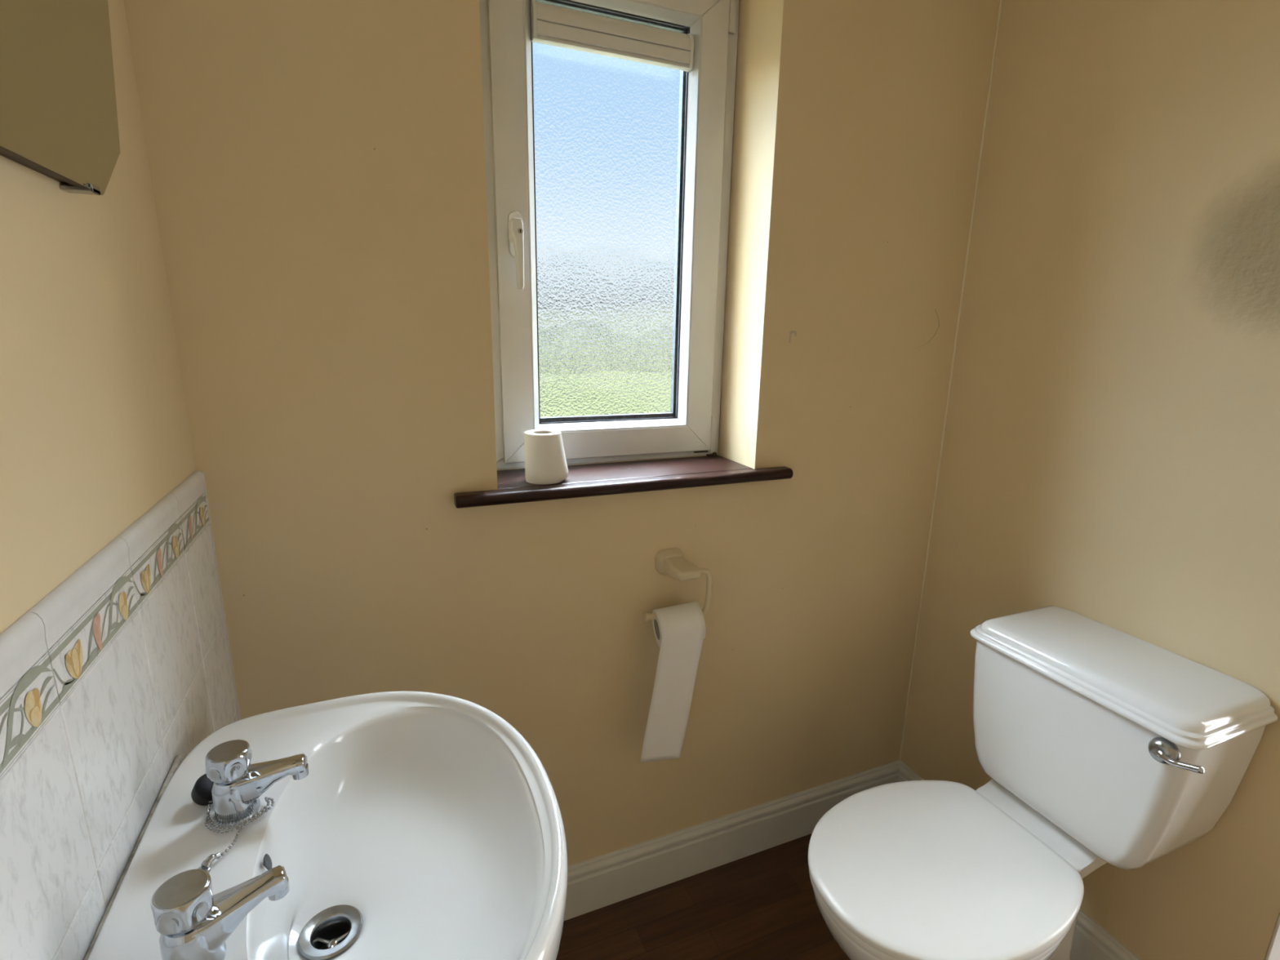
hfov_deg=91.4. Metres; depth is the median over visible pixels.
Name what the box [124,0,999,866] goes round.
wall
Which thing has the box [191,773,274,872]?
plug
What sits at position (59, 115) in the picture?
wall mirror
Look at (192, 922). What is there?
tap
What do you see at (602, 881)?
baseboard
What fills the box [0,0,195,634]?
wall
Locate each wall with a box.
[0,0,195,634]
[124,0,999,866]
[900,0,1279,959]
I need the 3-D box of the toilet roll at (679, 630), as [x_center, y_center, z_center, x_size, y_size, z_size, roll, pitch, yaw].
[0.064,0.434,1.366,0.141,0.343,0.088,-2,14,-13]
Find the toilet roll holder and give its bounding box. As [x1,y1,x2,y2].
[643,547,712,621]
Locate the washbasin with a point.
(400, 825)
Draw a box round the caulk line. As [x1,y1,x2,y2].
[898,0,1002,760]
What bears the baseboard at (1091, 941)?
attached to the wall at (1110, 456)
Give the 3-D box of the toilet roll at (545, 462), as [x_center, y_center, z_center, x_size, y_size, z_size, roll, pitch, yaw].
[-0.188,-0.048,1.250,0.085,0.098,0.075,-5,15,-22]
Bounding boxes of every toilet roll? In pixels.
[524,429,568,484]
[640,601,706,762]
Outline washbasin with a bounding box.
[84,691,567,959]
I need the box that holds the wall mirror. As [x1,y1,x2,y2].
[0,0,119,195]
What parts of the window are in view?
handle, lever, glass pane, sash, sill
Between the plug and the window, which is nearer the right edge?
the window
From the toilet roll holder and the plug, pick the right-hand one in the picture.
the toilet roll holder
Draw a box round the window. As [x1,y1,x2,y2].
[453,0,793,508]
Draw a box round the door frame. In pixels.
[1264,913,1279,959]
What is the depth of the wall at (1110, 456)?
1.20 m
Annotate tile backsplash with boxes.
[0,470,240,959]
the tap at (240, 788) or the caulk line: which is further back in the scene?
the caulk line
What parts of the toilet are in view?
seat, seat lid, cistern lid, flush lever, lever arm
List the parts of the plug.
plug chain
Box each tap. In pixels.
[150,865,289,959]
[204,739,308,826]
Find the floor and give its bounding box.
[555,833,850,959]
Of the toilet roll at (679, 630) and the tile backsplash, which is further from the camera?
the toilet roll at (679, 630)
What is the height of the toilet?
0.781 m
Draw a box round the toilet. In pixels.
[808,605,1277,959]
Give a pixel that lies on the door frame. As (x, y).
(1273, 950)
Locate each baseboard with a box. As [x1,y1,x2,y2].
[564,760,899,920]
[897,760,1142,959]
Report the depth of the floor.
1.47 m
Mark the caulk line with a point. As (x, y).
(1001, 1)

